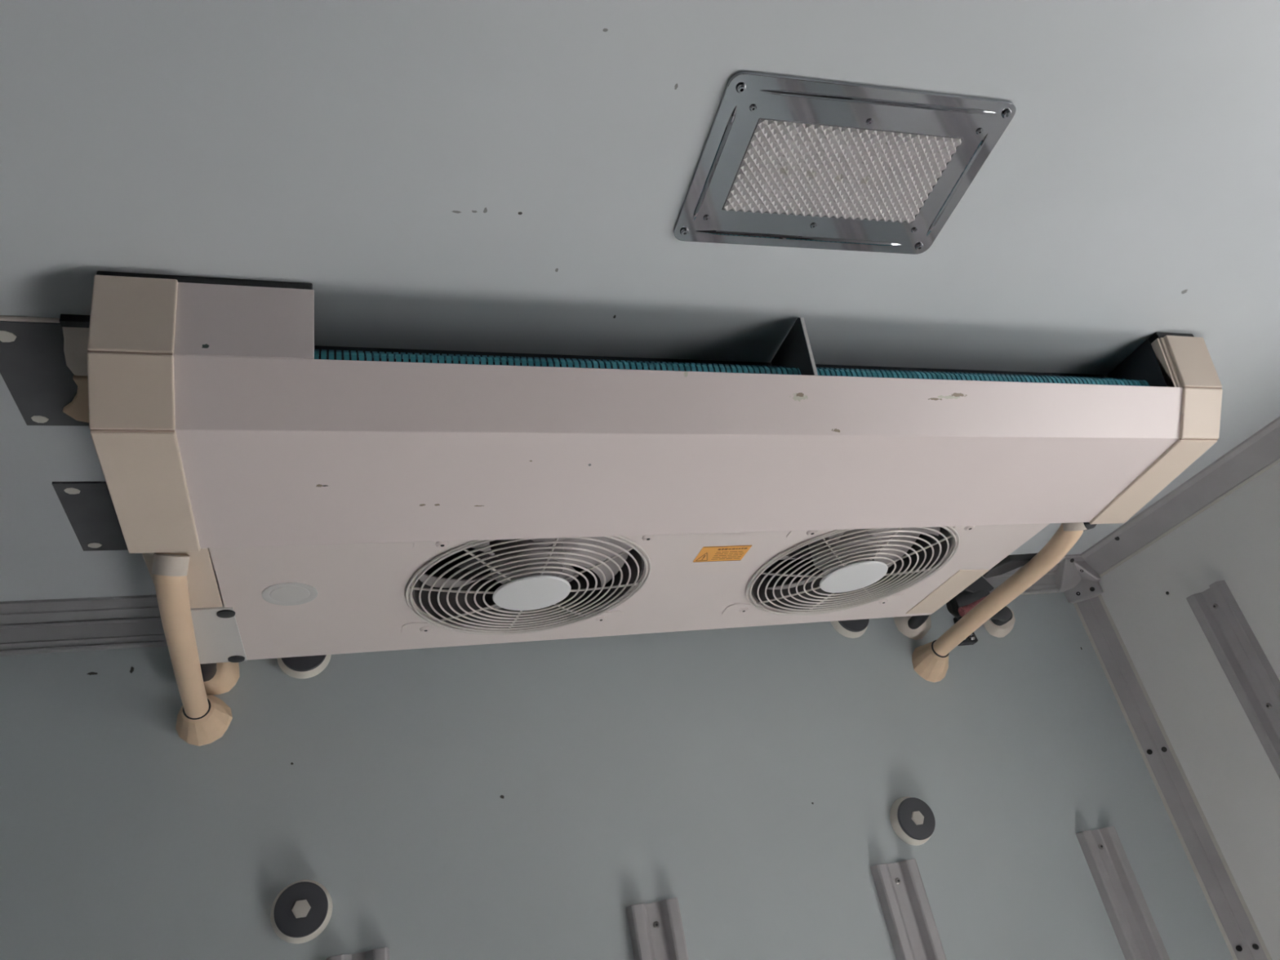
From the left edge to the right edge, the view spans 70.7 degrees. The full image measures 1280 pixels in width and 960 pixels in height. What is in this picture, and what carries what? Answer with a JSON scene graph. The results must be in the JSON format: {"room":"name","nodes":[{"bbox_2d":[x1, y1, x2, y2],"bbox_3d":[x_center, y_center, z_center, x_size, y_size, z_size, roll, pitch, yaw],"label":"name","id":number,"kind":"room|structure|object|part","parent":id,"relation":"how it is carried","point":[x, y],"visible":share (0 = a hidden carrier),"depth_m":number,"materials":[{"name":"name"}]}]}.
{"room":"cargo space","nodes":[
{"label":"cargo space","id":0,"kind":"room"},
{"bbox_2d":[0,591,1233,959],"bbox_3d":[0.012,1.067,1.129,2.432,2.000,0.052,-1,-32,-19],"label":"wall","id":1,"kind":"structure","parent":0,"point":[508,801],"depth_m":1.43,"materials":[{"name":"grey paint"}]},
{"bbox_2d":[270,879,332,943],"bbox_3d":[-0.464,0.589,1.235,0.081,0.081,0.024,-1,-32,-19],"label":"disc","id":2,"kind":"object","parent":1,"relation":"attached to","point":[302,910],"visible":1,"depth_m":1.23,"materials":[{"name":"black plastic"}]},
{"bbox_2d":[276,654,331,678],"bbox_3d":[-0.529,0.270,1.421,0.081,0.081,0.024,-1,-32,-19],"label":"disc","id":3,"kind":"object","parent":1,"relation":"attached to","point":[300,667],"visible":0.41,"depth_m":1.40,"materials":[{"name":"plastic"}]},
{"bbox_2d":[325,946,389,959],"bbox_3d":[-0.270,1.204,0.904,0.083,1.316,0.017,-1,-32,-19],"label":"rail","id":4,"kind":"object","parent":1,"relation":"attached to","point":[382,953],"visible":1,"depth_m":1.23,"materials":[{"name":"metal"}]},
{"bbox_2d":[0,554,1081,655],"bbox_3d":[-0.157,0.208,1.558,2.295,0.055,0.068,-1,-32,-19],"label":"trim","id":5,"kind":"structure","parent":1,"relation":"attached to","point":[103,623],"depth_m":1.34,"materials":[{"name":"metal"}]},
{"bbox_2d":[626,897,688,959],"bbox_3d":[0.135,1.200,1.040,0.082,1.318,0.017,-1,-32,-19],"label":"rail","id":6,"kind":"object","parent":1,"relation":"attached to","point":[655,928],"visible":1,"depth_m":1.34,"materials":[{"name":"metal"}]},
{"bbox_2d":[830,618,869,638],"bbox_3d":[0.406,0.262,1.736,0.081,0.081,0.024,-1,-32,-19],"label":"disc","id":7,"kind":"object","parent":1,"relation":"attached to","point":[853,628],"visible":0.37,"depth_m":1.72,"materials":[{"name":"plastic"}]},
{"bbox_2d":[870,858,946,959],"bbox_3d":[0.538,1.197,1.176,0.083,1.316,0.017,-1,-32,-19],"label":"rail","id":8,"kind":"object","parent":1,"relation":"attached to","point":[913,931],"visible":1,"depth_m":1.46,"materials":[{"name":"metal"}]},
{"bbox_2d":[889,796,935,845],"bbox_3d":[0.472,0.583,1.549,0.081,0.081,0.024,-1,-32,-19],"label":"disc","id":9,"kind":"object","parent":1,"relation":"attached to","point":[913,820],"visible":1,"depth_m":1.54,"materials":[{"name":"black plastic"}]},
{"bbox_2d":[953,616,977,645],"bbox_3d":[0.644,0.298,1.795,0.044,0.058,0.018,-1,-32,-19],"label":"bracket","id":10,"kind":"object","parent":1,"relation":"attached to","point":[971,639],"visible":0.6,"depth_m":1.78,"materials":[{"name":"black metal"}]},
{"bbox_2d":[946,576,1015,637],"bbox_3d":[0.673,0.246,1.768,0.083,0.090,0.226,-31,-35,30],"label":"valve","id":11,"kind":"object","parent":1,"relation":"attached to","point":[999,625],"visible":0.56,"depth_m":1.72,"materials":[{"name":"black plastic"}]},
{"bbox_2d":[1054,556,1102,603],"bbox_3d":[0.928,0.211,1.916,0.074,0.082,0.065,-1,-32,-19],"label":"bracket","id":12,"kind":"object","parent":1,"relation":"attached to","point":[1074,577],"visible":0.88,"depth_m":1.91,"materials":[{"name":"metal"}]},
{"bbox_2d":[1075,826,1169,959],"bbox_3d":[0.943,1.194,1.312,0.080,1.315,0.017,-1,-32,-19],"label":"rail","id":13,"kind":"object","parent":1,"relation":"attached to","point":[1131,920],"visible":1,"depth_m":1.58,"materials":[{"name":"metal"}]},
{"bbox_2d":[1146,749,1152,754],"bbox_3d":[0.993,0.530,1.758,0.010,0.010,0.004,-21,-31,17],"label":"screw","id":14,"kind":"object","parent":1,"relation":"attached to","point":[1148,751],"visible":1,"depth_m":1.76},
{"bbox_2d":[1020,458,1279,959],"bbox_3d":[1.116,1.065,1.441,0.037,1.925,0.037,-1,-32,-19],"label":"trim","id":15,"kind":"structure","parent":1,"relation":"attached to","point":[1233,918],"depth_m":1.72,"materials":[{"name":"metal"}]},
{"bbox_2d":[1161,746,1167,751],"bbox_3d":[1.016,0.522,1.750,0.010,0.010,0.004,-21,-31,17],"label":"screw","id":16,"kind":"object","parent":1,"relation":"attached to","point":[1163,748],"visible":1,"depth_m":1.75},
{"bbox_2d":[1235,945,1242,951],"bbox_3d":[1.054,0.824,1.587,0.010,0.010,0.004,-21,-31,17],"label":"screw","id":17,"kind":"object","parent":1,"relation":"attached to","point":[1239,948],"visible":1,"depth_m":1.58,"materials":[{"name":"black metal"}]},
{"bbox_2d":[1252,943,1258,950],"bbox_3d":[1.077,0.817,1.578,0.010,0.010,0.004,-21,-31,17],"label":"screw","id":18,"kind":"object","parent":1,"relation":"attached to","point":[1255,946],"visible":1,"depth_m":1.58,"materials":[{"name":"black metal"}]},
{"bbox_2d":[0,0,1279,601],"bbox_3d":[0.455,-1.026,-0.237,2.432,0.052,4.695,-1,-32,-19],"label":"ceiling","id":19,"kind":"structure","parent":0,"point":[473,175],"depth_m":0.82,"materials":[{"name":"grey paint"}]},
{"bbox_2d":[0,320,88,426],"bbox_3d":[-0.576,-0.105,0.925,0.135,0.004,0.169,-1,-32,-19],"label":"ceiling plate","id":20,"kind":"object","parent":19,"relation":"attached to","point":[34,370],"visible":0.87,"depth_m":0.91,"materials":[{"name":"metal"}]},
{"bbox_2d":[0,315,88,422],"bbox_3d":[-0.587,-0.108,0.913,0.124,0.011,0.163,-1,-32,-19],"label":"sealant patch","id":21,"kind":"object","parent":20,"relation":"attached to","point":[75,339],"visible":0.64,"depth_m":0.89,"materials":[{"name":"plastic"}]},
{"bbox_2d":[59,314,90,328],"bbox_3d":[-0.523,-0.151,0.860,0.049,0.008,0.008,-1,-32,-19],"label":"black shim","id":22,"kind":"object","parent":19,"relation":"attached to","point":[65,320],"visible":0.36,"depth_m":0.85,"materials":[{"name":"rubber"}]},
{"bbox_2d":[51,481,128,551],"bbox_3d":[-0.671,0.049,1.155,0.106,0.004,0.174,-1,-32,-19],"label":"ceiling plate","id":23,"kind":"object","parent":19,"relation":"attached to","point":[89,508],"visible":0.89,"depth_m":1.14,"materials":[{"name":"metal"}]},
{"bbox_2d":[87,271,1222,663],"bbox_3d":[0.072,0.030,1.223,1.323,0.164,0.601,-1,-32,-19],"label":"air conditioning unit","id":24,"kind":"object","parent":19,"relation":"attached to","point":[321,500],"visible":0.99,"depth_m":1.04,"materials":[{"name":"plastic"}]},
{"bbox_3d":[-0.515,0.107,1.018,0.065,0.003,0.177,-1,-32,-19],"label":"panel","id":25,"kind":"part","parent":24,"relation":"part of","materials":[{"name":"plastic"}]},
{"bbox_2d":[151,552,232,746],"bbox_3d":[-0.579,0.226,1.136,0.076,0.074,0.503,-1,-32,-19],"label":"pipe","id":26,"kind":"object","parent":24,"relation":"attached to","point":[202,719],"visible":1,"depth_m":1.12,"materials":[{"name":"plastic"}]},
{"bbox_3d":[-0.557,0.202,1.164,0.078,0.005,0.177,-1,-32,-19],"label":"access plate","id":27,"kind":"part","parent":24,"relation":"part of","materials":[{"name":"white metal"}]},
{"bbox_2d":[200,662,239,695],"bbox_3d":[-0.633,0.254,1.319,0.075,0.074,0.154,-1,-32,-19],"label":"disc","id":28,"kind":"object","parent":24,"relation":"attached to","point":[219,678],"visible":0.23,"depth_m":1.35,"materials":[{"name":"beige plastic"}]},
{"bbox_3d":[-0.155,0.092,1.228,0.101,0.075,0.101,-1,-32,-19],"label":"motor","id":29,"kind":"part","parent":24,"relation":"part of","materials":[{"name":"white metal"}]},
{"bbox_3d":[0.029,0.149,1.282,1.133,0.003,0.358,-1,-32,-19],"label":"fan panel","id":30,"kind":"part","parent":24,"relation":"part of","materials":[{"name":"white metal"}]},
{"bbox_3d":[0.118,-0.088,1.071,1.170,0.130,0.006,-1,-32,-19],"label":"plate","id":31,"kind":"part","parent":24,"relation":"part of","materials":[{"name":"metal"}]},
{"bbox_2d":[693,545,751,562],"bbox_3d":[0.112,0.100,1.222,0.070,0.001,0.044,-1,-32,-19],"label":"print","id":32,"kind":"object","parent":24,"relation":"on","point":[702,553],"depth_m":1.22},
{"bbox_3d":[0.182,-0.134,1.060,0.003,0.082,0.086,-1,-32,-19],"label":"divider plate","id":33,"kind":"part","parent":24,"relation":"part of","materials":[{"name":"metal"}]},
{"bbox_3d":[0.307,0.087,1.383,0.101,0.075,0.101,-1,-32,-19],"label":"motor","id":34,"kind":"part","parent":24,"relation":"part of","materials":[{"name":"white metal"}]},
{"bbox_2d":[893,614,931,639],"bbox_3d":[0.512,0.241,1.707,0.071,0.077,0.220,-18,-30,11],"label":"disc","id":35,"kind":"object","parent":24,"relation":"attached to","point":[914,627],"visible":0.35,"depth_m":1.75,"materials":[{"name":"white plastic"}]},
{"bbox_2d":[911,522,1087,682],"bbox_3d":[0.620,0.212,1.541,0.076,0.096,0.507,-1,-31,-18],"label":"pipe","id":36,"kind":"object","parent":24,"relation":"attached to","point":[930,660],"visible":0.88,"depth_m":1.55,"materials":[{"name":"plastic"}]},
{"bbox_2d":[1083,522,1096,531],"bbox_3d":[0.669,0.062,1.353,0.025,0.027,0.029,5,-34,-27],"label":"stub","id":37,"kind":"object","parent":24,"relation":"attached to","point":[1087,525],"visible":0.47,"depth_m":1.34,"materials":[{"name":"black metal"}]},
{"bbox_3d":[0.686,-0.137,1.236,0.004,0.079,0.079,-1,-32,-19],"label":"plate","id":38,"kind":"part","parent":24,"relation":"part of","materials":[{"name":"metal"}]},
{"bbox_2d":[673,71,1015,253],"bbox_3d":[0.195,-0.293,0.869,0.298,0.008,0.198,-1,-32,-19],"label":"recessed light","id":39,"kind":"object","parent":19,"relation":"in","point":[820,184],"visible":1,"depth_m":0.85,"materials":[{"name":"silver metal"}]},
{"bbox_2d":[982,553,1036,577],"bbox_3d":[0.604,0.134,1.468,0.099,0.012,0.049,-26,-33,23],"label":"metal plate","id":40,"kind":"object","parent":19,"relation":"attached to","point":[1011,562],"visible":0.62,"depth_m":1.46,"materials":[{"name":"grey metal"}]},
{"bbox_2d":[1098,462,1279,959],"bbox_3d":[1.768,-0.177,-0.386,0.052,2.000,4.643,-1,-32,-19],"label":"wall","id":41,"kind":"structure","parent":0,"point":[1233,780],"depth_m":1.65,"materials":[{"name":"grey paint"}]},
{"bbox_2d":[1080,416,1279,575],"bbox_3d":[1.560,-1.014,0.073,0.034,0.047,4.617,-1,-32,-19],"label":"trim","id":42,"kind":"structure","parent":41,"relation":"attached to","point":[1261,449],"depth_m":1.68,"materials":[{"name":"metal"}]},
{"bbox_2d":[1186,580,1279,778],"bbox_3d":[1.187,0.909,1.257,0.017,1.659,0.082,-1,-32,-19],"label":"rail","id":43,"kind":"object","parent":41,"relation":"attached to","point":[1255,684],"visible":1,"depth_m":1.59,"materials":[{"name":"metal"}]}
]}

